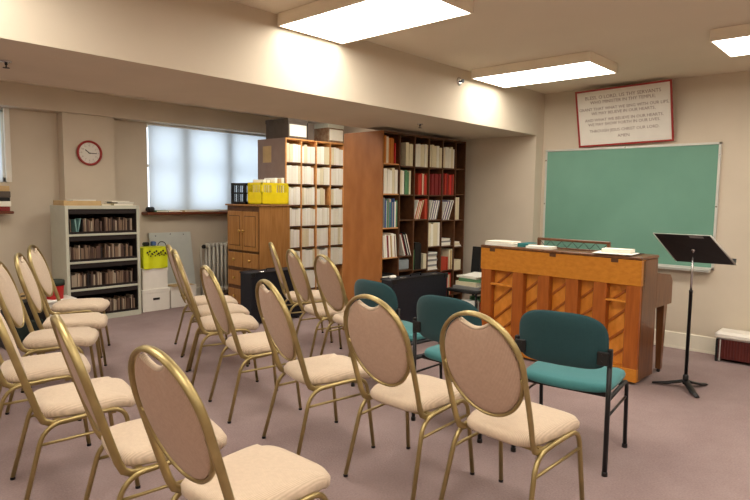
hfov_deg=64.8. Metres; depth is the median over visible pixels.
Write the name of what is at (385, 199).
score
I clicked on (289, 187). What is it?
folder
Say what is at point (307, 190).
folder
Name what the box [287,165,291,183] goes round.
folder
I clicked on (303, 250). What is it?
folder
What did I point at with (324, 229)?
folder
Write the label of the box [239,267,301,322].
equipment case
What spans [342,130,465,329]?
bookcase
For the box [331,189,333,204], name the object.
folder
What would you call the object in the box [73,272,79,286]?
case
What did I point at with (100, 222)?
case
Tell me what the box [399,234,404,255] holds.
folder
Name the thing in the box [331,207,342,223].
folder
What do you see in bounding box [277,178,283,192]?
folder
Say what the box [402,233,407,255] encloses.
score
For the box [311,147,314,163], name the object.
folder
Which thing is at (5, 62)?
sprinkler
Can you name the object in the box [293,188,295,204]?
folder
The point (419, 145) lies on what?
folder
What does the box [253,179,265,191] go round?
folder
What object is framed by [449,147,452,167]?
folder
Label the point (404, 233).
score
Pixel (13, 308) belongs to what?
banquet chair
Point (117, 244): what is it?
case
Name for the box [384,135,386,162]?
score
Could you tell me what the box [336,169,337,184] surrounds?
folder
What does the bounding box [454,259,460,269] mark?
folder
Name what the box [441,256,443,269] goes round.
score
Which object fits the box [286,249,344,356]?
banquet chair
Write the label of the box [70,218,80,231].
folder
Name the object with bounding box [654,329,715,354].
baseboard
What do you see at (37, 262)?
banquet chair
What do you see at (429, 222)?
folder
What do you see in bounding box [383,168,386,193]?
folder
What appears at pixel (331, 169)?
folder
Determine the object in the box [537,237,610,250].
rack
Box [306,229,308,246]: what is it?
folder
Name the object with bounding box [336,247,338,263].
folder
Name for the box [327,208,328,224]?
folder
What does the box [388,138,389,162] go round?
score
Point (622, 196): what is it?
chalkboard
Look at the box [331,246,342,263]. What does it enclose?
folder
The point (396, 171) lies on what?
folder
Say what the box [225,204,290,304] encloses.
cabinet
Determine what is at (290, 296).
banquet chair
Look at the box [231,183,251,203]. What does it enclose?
crate
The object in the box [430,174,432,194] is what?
score
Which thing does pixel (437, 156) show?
folder
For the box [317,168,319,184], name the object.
folder
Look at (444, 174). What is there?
score
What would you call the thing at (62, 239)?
bookcase
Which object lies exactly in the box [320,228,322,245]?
folder
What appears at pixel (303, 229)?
folder
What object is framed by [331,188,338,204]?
folder
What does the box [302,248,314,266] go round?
folder
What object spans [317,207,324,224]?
folder
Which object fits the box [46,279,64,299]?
container
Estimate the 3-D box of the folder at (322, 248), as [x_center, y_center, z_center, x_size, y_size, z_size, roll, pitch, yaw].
[-0.777,0.088,8.505,0.220,0.251,0.054,5,7,42]
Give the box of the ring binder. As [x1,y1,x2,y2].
[471,246,481,271]
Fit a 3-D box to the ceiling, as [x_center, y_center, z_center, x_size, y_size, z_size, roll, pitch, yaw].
[-0.485,-1.522,2.701,11.350,0.100,9.900,5,7,42]
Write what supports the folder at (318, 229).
on the bookcase at (277, 168)
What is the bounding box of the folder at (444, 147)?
[444,147,446,167]
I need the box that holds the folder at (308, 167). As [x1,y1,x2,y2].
[305,166,310,183]
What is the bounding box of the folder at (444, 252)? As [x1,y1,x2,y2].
[441,249,449,268]
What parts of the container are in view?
lid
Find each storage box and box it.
[0,186,9,190]
[0,191,10,197]
[0,198,9,200]
[0,201,10,206]
[0,207,9,210]
[141,267,167,289]
[141,287,169,312]
[168,283,196,307]
[265,118,307,139]
[307,123,313,139]
[314,123,343,142]
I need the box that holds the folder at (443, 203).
[442,202,446,217]
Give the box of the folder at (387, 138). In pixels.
[386,136,388,162]
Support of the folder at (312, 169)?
on the bookcase at (277, 168)
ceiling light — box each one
[277,0,473,43]
[471,51,617,87]
[710,23,749,56]
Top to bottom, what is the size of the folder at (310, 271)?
0.246 m
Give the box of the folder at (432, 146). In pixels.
[431,145,433,166]
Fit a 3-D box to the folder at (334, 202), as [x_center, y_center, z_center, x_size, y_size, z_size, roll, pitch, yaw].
[-0.658,-0.769,8.547,0.220,0.224,0.053,5,7,42]
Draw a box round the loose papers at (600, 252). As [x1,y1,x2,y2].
[592,251,638,255]
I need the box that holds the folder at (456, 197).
[455,197,456,219]
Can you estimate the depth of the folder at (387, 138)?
6.19 m
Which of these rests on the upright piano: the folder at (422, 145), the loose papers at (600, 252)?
the loose papers at (600, 252)
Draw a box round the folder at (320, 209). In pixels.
[319,208,321,224]
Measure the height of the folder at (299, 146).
0.233 m
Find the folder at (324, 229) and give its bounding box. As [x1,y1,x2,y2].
[322,228,325,244]
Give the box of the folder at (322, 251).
[319,249,324,261]
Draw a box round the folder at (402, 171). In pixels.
[402,171,403,193]
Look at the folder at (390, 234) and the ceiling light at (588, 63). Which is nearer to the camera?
the ceiling light at (588, 63)
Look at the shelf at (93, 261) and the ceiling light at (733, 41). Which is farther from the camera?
the shelf at (93, 261)
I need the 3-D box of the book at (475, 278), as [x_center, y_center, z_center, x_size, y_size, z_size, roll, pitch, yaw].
[1.123,0.286,6.488,0.360,0.020,0.280,-3,7,-40]
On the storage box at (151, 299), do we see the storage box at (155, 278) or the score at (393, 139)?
the storage box at (155, 278)
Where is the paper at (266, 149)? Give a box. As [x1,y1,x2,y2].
[263,146,270,162]
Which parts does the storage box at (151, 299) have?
lid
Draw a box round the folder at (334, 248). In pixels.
[333,247,335,264]
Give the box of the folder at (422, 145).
[422,145,423,166]
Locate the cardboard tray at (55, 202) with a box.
[53,200,100,205]
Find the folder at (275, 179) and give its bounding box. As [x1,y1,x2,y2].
[264,178,276,182]
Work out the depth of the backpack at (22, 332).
5.75 m
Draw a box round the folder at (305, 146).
[302,145,306,162]
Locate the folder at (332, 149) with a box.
[331,148,333,164]
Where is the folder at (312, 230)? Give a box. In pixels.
[311,229,313,245]
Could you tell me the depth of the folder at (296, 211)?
7.97 m
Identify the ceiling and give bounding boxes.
[0,0,749,118]
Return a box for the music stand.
[652,233,736,397]
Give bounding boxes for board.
[148,232,196,295]
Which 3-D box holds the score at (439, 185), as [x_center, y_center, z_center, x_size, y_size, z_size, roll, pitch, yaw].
[0.675,-0.773,6.980,0.230,0.245,0.034,5,7,42]
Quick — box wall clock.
[76,140,101,165]
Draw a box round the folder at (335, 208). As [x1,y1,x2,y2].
[335,208,340,223]
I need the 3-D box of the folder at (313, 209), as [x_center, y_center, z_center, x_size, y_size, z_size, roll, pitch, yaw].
[-0.928,-0.462,8.279,0.220,0.224,0.041,5,7,42]
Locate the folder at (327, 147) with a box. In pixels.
[326,147,328,164]
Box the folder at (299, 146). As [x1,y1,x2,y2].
[298,145,300,162]
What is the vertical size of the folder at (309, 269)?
0.244 m
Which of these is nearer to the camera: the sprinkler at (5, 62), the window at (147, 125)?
the sprinkler at (5, 62)
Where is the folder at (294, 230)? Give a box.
[294,230,295,247]
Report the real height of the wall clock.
0.308 m
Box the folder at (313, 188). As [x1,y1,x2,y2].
[302,187,314,204]
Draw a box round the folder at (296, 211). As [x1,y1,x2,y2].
[295,210,297,225]
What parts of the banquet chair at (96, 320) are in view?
backrest, frame, leg frame, leg frame, seat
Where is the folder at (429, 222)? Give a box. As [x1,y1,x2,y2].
[429,222,437,245]
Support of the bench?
on the floor
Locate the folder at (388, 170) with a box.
[383,169,389,193]
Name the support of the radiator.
on the floor
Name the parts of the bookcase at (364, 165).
panel, shelf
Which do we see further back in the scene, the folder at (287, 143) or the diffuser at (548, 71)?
the folder at (287, 143)
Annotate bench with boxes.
[715,328,749,362]
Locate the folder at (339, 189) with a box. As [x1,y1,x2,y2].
[339,189,340,204]
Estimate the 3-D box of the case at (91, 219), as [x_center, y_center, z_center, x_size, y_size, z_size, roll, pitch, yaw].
[-3.383,-0.289,7.030,0.140,0.175,0.017,5,7,42]
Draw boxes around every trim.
[0,211,13,213]
[3,108,11,181]
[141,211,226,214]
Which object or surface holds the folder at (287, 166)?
on the bookcase at (277, 168)
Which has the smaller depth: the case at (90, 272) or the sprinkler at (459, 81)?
the sprinkler at (459, 81)
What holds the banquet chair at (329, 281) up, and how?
on the floor
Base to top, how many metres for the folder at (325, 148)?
0.238 m
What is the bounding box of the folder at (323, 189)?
[323,189,324,204]
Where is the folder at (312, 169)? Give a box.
[311,168,313,183]
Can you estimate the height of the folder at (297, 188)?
0.241 m
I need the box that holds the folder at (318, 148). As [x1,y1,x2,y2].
[317,147,320,163]
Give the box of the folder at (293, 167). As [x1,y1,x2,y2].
[292,166,295,183]
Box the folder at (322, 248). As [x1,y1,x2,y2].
[317,247,327,261]
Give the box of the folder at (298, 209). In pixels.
[292,208,299,225]
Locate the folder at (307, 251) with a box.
[306,250,308,266]
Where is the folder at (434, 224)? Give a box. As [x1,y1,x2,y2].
[431,223,435,245]
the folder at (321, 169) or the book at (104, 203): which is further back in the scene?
the folder at (321, 169)
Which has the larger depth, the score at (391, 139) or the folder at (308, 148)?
the folder at (308, 148)
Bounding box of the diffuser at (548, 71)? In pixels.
[474,62,613,86]
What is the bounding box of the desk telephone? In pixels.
[146,207,154,211]
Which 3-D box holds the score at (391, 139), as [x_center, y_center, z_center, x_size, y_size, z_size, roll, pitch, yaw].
[0.090,-1.058,6.318,0.230,0.265,0.030,5,7,42]
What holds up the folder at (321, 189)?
on the bookcase at (277, 168)
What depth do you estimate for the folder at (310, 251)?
8.22 m
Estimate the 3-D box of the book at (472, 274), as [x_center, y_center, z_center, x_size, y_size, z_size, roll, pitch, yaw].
[1.130,0.271,6.494,0.240,0.008,0.380,4,6,32]
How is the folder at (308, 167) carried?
on the bookcase at (277, 168)
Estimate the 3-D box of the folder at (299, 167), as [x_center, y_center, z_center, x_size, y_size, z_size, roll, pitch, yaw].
[-1.099,-1.016,8.028,0.220,0.237,0.041,5,7,42]
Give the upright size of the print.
0.082 m
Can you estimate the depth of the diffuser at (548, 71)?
5.37 m
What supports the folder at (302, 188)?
on the bookcase at (277, 168)
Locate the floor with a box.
[0,293,749,499]
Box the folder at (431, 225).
[430,224,432,245]
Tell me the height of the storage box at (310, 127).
0.235 m
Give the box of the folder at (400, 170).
[400,170,401,193]
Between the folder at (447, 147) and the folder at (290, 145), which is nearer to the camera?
the folder at (447, 147)
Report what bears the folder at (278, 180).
in the crate at (273, 197)
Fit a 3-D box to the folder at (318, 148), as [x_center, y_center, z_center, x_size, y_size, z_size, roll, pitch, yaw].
[-0.860,-1.318,8.268,0.220,0.233,0.072,5,7,42]
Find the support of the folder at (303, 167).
on the bookcase at (277, 168)
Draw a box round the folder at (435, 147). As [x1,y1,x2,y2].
[434,146,436,167]
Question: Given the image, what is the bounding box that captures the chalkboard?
[542,142,721,272]
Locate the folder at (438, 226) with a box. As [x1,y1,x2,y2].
[436,222,439,245]
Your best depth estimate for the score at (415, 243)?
6.67 m
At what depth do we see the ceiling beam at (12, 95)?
7.51 m
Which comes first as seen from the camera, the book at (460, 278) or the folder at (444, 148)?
the book at (460, 278)
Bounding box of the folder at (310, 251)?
[306,249,312,266]
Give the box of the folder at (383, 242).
[382,236,385,257]
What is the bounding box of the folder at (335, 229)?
[334,228,337,244]
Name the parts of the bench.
leg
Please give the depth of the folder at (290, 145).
7.83 m
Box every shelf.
[69,232,136,236]
[70,258,137,264]
[71,283,137,291]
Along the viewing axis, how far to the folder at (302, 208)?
8.12 m
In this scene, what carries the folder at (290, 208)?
on the bookcase at (277, 168)
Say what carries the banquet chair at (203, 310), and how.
on the floor
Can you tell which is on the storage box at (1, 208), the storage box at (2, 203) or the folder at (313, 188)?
the storage box at (2, 203)
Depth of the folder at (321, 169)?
8.26 m
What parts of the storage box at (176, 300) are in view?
lid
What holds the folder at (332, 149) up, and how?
on the bookcase at (277, 168)
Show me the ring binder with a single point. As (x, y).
(476, 252)
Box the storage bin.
[46,295,76,315]
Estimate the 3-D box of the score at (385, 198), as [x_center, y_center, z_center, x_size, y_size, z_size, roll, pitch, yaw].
[0.062,-0.400,6.343,0.230,0.310,0.013,5,7,42]
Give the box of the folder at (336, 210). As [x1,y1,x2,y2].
[335,209,338,224]
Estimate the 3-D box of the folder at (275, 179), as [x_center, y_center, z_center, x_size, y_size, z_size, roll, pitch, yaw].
[-1.342,-0.763,7.616,0.220,0.325,0.044,5,7,42]
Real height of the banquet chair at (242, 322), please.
1.030 m
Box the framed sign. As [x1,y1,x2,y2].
[575,79,673,147]
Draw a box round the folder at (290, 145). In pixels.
[289,144,292,161]
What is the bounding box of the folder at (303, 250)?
[302,249,305,267]
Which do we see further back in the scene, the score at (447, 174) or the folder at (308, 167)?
the folder at (308, 167)
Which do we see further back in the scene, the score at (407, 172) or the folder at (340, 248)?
the folder at (340, 248)
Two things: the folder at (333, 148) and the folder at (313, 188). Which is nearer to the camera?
the folder at (313, 188)
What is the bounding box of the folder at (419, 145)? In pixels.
[418,144,420,166]
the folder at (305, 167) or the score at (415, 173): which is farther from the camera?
the folder at (305, 167)
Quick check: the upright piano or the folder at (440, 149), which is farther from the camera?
the folder at (440, 149)
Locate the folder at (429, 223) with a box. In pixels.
[428,223,430,246]
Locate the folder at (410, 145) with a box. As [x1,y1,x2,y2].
[409,144,412,165]
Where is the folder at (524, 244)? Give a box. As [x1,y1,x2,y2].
[517,242,536,246]
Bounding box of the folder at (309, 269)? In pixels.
[309,269,314,286]
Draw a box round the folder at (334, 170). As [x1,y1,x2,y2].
[333,169,335,184]
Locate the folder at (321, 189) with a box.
[317,188,322,204]
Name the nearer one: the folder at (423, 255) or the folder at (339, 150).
the folder at (423, 255)
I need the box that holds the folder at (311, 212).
[310,208,312,224]
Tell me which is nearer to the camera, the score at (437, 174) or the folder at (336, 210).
the score at (437, 174)
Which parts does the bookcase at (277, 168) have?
panel, shelf, shelf, shelf, shelf, shelf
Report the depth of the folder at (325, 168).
8.30 m
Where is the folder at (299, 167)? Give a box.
[298,166,300,183]
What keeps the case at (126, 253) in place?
on the bookcase at (62, 239)
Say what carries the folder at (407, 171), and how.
on the bookcase at (364, 165)
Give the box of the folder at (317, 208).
[317,208,318,224]
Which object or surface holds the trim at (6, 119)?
attached to the wall at (34, 186)
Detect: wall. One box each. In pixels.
[0,108,227,309]
[57,112,115,203]
[308,92,544,298]
[540,70,749,337]
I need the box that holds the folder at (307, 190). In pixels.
[306,189,308,204]
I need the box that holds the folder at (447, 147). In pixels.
[447,147,448,167]
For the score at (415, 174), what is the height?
0.231 m
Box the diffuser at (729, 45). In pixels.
[713,36,749,55]
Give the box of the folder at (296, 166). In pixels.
[296,166,297,183]
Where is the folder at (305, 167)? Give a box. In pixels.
[305,167,306,183]
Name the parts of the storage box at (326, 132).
lid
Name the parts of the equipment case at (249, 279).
edge trim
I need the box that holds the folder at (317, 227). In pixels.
[317,227,327,244]
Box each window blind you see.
[0,107,2,181]
[147,123,265,210]
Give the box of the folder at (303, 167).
[302,166,304,183]
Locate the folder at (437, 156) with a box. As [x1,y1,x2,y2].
[436,146,438,167]
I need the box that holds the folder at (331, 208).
[331,208,334,224]
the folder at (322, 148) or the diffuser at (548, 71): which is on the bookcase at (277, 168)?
the folder at (322, 148)
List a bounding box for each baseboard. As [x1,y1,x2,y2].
[196,284,227,295]
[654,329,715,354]
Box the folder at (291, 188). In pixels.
[291,188,293,204]
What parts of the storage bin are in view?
lid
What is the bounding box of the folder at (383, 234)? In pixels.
[383,234,386,257]
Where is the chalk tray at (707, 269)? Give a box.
[658,266,710,272]
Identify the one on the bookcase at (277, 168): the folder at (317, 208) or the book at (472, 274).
the folder at (317, 208)
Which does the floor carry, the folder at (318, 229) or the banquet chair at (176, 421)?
the banquet chair at (176, 421)
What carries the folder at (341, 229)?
on the bookcase at (277, 168)
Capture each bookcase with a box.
[50,205,141,318]
[258,137,343,289]
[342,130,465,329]
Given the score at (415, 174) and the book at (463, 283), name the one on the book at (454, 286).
the book at (463, 283)
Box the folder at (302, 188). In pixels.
[302,188,303,204]
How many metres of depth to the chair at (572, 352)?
3.30 m
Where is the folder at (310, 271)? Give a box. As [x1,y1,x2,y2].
[306,269,312,287]
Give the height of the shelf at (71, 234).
0.024 m
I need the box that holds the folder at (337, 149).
[336,148,338,164]
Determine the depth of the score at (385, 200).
6.23 m
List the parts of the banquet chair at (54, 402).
backrest, frame, leg frame, leg frame, seat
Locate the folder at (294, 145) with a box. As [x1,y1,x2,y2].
[293,144,295,161]
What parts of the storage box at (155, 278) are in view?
lid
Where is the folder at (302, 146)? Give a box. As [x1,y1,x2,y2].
[302,146,303,162]
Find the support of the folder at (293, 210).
on the bookcase at (277, 168)
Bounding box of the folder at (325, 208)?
[325,208,326,224]
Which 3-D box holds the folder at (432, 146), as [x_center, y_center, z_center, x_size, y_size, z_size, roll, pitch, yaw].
[0.579,-1.083,6.842,0.230,0.254,0.041,5,7,42]
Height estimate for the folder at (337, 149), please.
0.239 m
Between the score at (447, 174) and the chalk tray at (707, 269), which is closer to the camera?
the chalk tray at (707, 269)
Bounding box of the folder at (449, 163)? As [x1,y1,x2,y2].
[448,148,450,167]
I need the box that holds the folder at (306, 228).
[306,228,310,245]
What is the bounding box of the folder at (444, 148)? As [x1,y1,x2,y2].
[443,148,444,167]
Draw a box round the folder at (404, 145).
[401,142,408,165]
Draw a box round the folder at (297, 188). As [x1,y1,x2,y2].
[291,187,299,204]
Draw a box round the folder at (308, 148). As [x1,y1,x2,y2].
[307,146,310,162]
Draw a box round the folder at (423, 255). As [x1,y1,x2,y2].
[421,253,425,268]
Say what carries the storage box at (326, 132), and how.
on the bookcase at (277, 168)
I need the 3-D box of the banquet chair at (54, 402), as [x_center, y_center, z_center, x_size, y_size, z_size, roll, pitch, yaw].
[-1.579,0.701,3.003,0.655,1.030,0.500,-3,6,-36]
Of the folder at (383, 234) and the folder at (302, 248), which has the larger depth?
the folder at (302, 248)
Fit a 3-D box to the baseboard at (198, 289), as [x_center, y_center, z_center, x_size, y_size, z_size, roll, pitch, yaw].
[-4.685,0.794,6.464,0.020,0.150,9.520,5,7,42]
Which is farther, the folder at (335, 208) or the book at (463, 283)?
the folder at (335, 208)
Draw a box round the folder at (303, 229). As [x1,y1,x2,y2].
[302,228,305,246]
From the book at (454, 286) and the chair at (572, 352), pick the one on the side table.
the book at (454, 286)
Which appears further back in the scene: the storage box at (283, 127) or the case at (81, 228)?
the storage box at (283, 127)
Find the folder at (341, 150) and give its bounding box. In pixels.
[341,150,342,165]
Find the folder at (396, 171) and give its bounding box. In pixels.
[394,170,397,193]
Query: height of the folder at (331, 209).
0.219 m
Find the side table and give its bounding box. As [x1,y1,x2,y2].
[447,287,480,307]
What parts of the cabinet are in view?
drawer, raised panel, drawer, door, drawer, raised panel, door, drawer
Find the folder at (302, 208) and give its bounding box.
[302,208,307,225]
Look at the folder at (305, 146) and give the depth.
8.02 m
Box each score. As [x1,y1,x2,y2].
[382,272,393,276]
[383,198,384,227]
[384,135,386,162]
[384,200,386,227]
[385,198,388,227]
[385,199,387,227]
[386,235,388,257]
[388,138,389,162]
[389,202,390,227]
[390,138,392,162]
[390,236,391,256]
[391,199,394,226]
[392,139,393,162]
[394,143,395,163]
[399,232,409,254]
[402,170,406,193]
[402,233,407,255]
[407,172,408,193]
[414,242,417,269]
[415,173,422,194]
[415,174,420,194]
[415,175,419,194]
[415,199,426,218]
[417,242,419,268]
[423,174,424,194]
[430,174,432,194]
[434,174,436,194]
[437,174,438,194]
[438,174,440,194]
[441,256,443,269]
[444,174,445,194]
[446,174,447,194]
[448,175,449,194]
[450,250,451,268]
[451,175,452,194]
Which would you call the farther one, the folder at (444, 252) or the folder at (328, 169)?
the folder at (328, 169)
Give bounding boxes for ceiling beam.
[0,0,537,139]
[0,81,278,134]
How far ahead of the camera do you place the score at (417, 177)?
6.62 m
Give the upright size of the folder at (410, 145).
0.240 m
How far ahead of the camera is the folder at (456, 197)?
7.19 m
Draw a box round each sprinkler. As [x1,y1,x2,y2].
[0,60,11,68]
[457,77,463,85]
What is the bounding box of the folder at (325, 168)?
[321,167,326,184]
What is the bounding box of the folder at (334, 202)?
[333,189,335,204]
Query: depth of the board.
8.39 m
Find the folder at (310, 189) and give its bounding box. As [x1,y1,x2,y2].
[306,188,311,204]
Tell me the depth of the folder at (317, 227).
8.41 m
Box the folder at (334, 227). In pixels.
[334,227,339,243]
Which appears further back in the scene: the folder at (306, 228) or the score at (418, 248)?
the folder at (306, 228)
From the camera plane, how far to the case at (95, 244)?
7.07 m
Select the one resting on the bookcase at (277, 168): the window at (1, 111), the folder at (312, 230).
the folder at (312, 230)
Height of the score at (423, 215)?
0.226 m
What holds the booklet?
on the window sill at (200, 212)
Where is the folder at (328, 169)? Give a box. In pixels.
[327,168,329,184]
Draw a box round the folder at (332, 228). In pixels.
[331,227,333,244]
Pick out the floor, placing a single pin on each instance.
(681, 445)
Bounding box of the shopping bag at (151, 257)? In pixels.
[140,246,167,268]
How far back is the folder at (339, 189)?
8.55 m
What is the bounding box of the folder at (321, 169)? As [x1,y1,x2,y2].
[320,168,323,184]
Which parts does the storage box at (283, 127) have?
lid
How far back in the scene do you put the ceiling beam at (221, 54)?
3.98 m
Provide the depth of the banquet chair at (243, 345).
4.03 m
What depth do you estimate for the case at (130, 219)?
7.32 m
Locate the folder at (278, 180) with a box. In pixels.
[277,179,280,192]
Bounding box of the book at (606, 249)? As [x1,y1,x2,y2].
[601,247,634,253]
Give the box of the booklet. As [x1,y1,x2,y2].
[180,210,199,211]
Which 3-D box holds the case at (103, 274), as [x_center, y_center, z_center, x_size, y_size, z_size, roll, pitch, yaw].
[-3.301,0.352,7.183,0.140,0.153,0.012,5,7,42]
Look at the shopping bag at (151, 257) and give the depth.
7.59 m
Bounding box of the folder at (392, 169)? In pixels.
[387,168,394,193]
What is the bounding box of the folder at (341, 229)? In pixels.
[340,227,342,243]
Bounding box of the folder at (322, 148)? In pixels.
[321,147,323,163]
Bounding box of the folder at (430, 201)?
[429,200,432,216]
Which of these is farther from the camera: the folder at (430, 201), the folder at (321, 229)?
the folder at (321, 229)
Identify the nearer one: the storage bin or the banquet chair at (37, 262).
the banquet chair at (37, 262)
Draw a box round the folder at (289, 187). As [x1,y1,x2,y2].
[289,187,290,204]
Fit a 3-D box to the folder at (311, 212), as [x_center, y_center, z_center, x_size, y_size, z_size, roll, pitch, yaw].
[-0.958,-0.464,8.250,0.220,0.233,0.037,5,7,42]
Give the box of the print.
[147,250,166,256]
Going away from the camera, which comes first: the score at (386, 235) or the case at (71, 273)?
the score at (386, 235)
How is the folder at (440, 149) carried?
on the bookcase at (364, 165)
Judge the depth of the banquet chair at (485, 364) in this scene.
2.58 m
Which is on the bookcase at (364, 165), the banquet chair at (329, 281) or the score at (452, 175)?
the score at (452, 175)
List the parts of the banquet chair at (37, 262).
backrest, frame, leg frame, seat, leg frame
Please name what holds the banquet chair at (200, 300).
on the floor
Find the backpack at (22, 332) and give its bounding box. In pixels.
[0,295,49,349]
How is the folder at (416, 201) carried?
on the bookcase at (364, 165)
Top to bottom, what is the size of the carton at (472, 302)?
0.220 m
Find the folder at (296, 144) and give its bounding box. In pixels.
[296,144,297,162]
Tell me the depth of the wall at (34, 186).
7.14 m
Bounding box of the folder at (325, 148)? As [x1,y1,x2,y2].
[324,147,326,163]
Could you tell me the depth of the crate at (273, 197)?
7.46 m
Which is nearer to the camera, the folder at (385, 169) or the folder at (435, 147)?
the folder at (385, 169)
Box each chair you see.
[0,261,98,414]
[0,312,139,499]
[0,352,90,445]
[14,253,107,387]
[27,244,109,357]
[50,314,226,499]
[128,345,330,499]
[166,244,237,355]
[171,249,249,370]
[174,254,258,384]
[200,265,301,423]
[255,279,374,455]
[268,242,332,342]
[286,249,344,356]
[314,254,350,357]
[343,294,474,499]
[351,279,442,386]
[411,295,481,442]
[439,310,584,499]
[511,310,628,476]
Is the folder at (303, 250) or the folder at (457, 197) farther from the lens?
the folder at (303, 250)
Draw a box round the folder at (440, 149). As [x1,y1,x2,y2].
[439,148,441,167]
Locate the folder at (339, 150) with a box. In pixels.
[339,150,340,164]
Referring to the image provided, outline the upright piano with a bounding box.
[480,244,672,382]
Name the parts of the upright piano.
post, carrying handle, post, post, lid, post, post, carrying handle, post, panel, leg, arm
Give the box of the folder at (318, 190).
[317,189,319,204]
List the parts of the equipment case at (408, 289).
edge trim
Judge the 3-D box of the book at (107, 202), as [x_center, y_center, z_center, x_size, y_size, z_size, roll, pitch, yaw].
[-3.157,-0.587,7.335,0.260,0.018,0.220,5,6,38]
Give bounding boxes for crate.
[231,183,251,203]
[248,182,288,204]
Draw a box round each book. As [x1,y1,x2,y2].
[67,199,95,200]
[104,203,132,205]
[107,202,134,203]
[453,285,480,290]
[456,280,480,287]
[457,274,480,279]
[459,277,480,282]
[461,272,481,277]
[485,242,517,246]
[486,240,520,243]
[526,245,556,249]
[601,247,634,253]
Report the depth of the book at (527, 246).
5.39 m
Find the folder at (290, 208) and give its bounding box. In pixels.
[290,208,291,225]
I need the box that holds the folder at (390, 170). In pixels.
[390,170,391,193]
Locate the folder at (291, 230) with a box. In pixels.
[290,229,293,247]
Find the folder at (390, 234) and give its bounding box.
[383,233,393,256]
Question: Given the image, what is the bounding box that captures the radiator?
[200,242,227,294]
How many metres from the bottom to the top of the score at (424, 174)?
0.234 m
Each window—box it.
[0,108,5,181]
[147,125,149,206]
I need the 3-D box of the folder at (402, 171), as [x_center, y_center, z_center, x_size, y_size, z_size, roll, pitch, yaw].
[0.220,-0.741,6.498,0.230,0.255,0.038,5,7,42]
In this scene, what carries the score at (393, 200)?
on the bookcase at (364, 165)
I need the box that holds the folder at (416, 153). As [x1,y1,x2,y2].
[415,144,417,166]
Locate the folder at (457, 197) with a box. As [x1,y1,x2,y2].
[457,197,458,219]
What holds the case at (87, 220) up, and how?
on the bookcase at (62, 239)
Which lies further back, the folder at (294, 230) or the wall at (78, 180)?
the folder at (294, 230)
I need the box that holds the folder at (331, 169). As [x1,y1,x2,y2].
[331,169,332,184]
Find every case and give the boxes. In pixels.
[70,272,76,286]
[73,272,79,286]
[79,219,83,231]
[83,272,88,285]
[86,219,88,230]
[86,270,92,284]
[87,218,93,230]
[94,243,100,257]
[99,221,101,230]
[100,217,105,230]
[100,243,106,257]
[101,272,106,283]
[107,243,112,256]
[114,243,120,256]
[122,243,127,255]
[127,218,131,229]
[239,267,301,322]
[380,271,447,342]
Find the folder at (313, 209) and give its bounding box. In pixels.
[313,209,314,224]
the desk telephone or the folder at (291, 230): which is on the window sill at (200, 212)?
the desk telephone
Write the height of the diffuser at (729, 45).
0.012 m
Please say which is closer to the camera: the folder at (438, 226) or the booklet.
the folder at (438, 226)
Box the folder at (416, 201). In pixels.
[414,200,418,218]
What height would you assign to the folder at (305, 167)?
0.233 m
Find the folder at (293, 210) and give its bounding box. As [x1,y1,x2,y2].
[292,209,294,225]
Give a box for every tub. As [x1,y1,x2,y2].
[399,258,408,269]
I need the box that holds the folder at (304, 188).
[304,188,305,204]
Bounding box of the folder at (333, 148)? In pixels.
[333,148,335,164]
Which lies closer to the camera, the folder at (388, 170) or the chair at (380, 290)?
the chair at (380, 290)
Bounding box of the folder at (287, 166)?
[287,166,288,182]
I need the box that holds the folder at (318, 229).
[317,228,319,245]
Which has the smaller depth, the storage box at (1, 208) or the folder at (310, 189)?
the storage box at (1, 208)
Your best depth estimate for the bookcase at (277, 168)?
8.13 m
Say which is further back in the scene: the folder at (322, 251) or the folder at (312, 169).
the folder at (322, 251)
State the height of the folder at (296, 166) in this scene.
0.243 m
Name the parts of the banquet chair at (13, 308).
backrest, frame, leg frame, leg frame, seat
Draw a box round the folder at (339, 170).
[338,169,341,184]
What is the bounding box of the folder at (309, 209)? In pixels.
[307,208,310,225]
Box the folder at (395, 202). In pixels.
[394,202,395,226]
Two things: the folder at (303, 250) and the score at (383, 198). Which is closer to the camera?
the score at (383, 198)
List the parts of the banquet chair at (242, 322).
backrest, frame, leg frame, leg frame, seat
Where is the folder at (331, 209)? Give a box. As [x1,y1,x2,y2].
[331,209,332,224]
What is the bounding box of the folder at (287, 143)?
[287,143,288,161]
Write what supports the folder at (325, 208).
on the bookcase at (277, 168)
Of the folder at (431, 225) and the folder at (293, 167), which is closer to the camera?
the folder at (431, 225)
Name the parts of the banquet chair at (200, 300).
frame, leg frame, seat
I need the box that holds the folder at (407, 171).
[407,171,410,193]
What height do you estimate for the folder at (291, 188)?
0.219 m
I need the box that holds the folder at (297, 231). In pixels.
[296,230,298,246]
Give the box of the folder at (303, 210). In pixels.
[302,209,305,225]
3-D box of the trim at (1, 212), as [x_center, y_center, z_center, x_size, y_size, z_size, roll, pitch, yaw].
[-4.637,-0.393,6.246,0.240,0.030,1.400,5,7,42]
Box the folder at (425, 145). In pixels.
[421,144,426,166]
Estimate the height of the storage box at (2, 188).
0.060 m

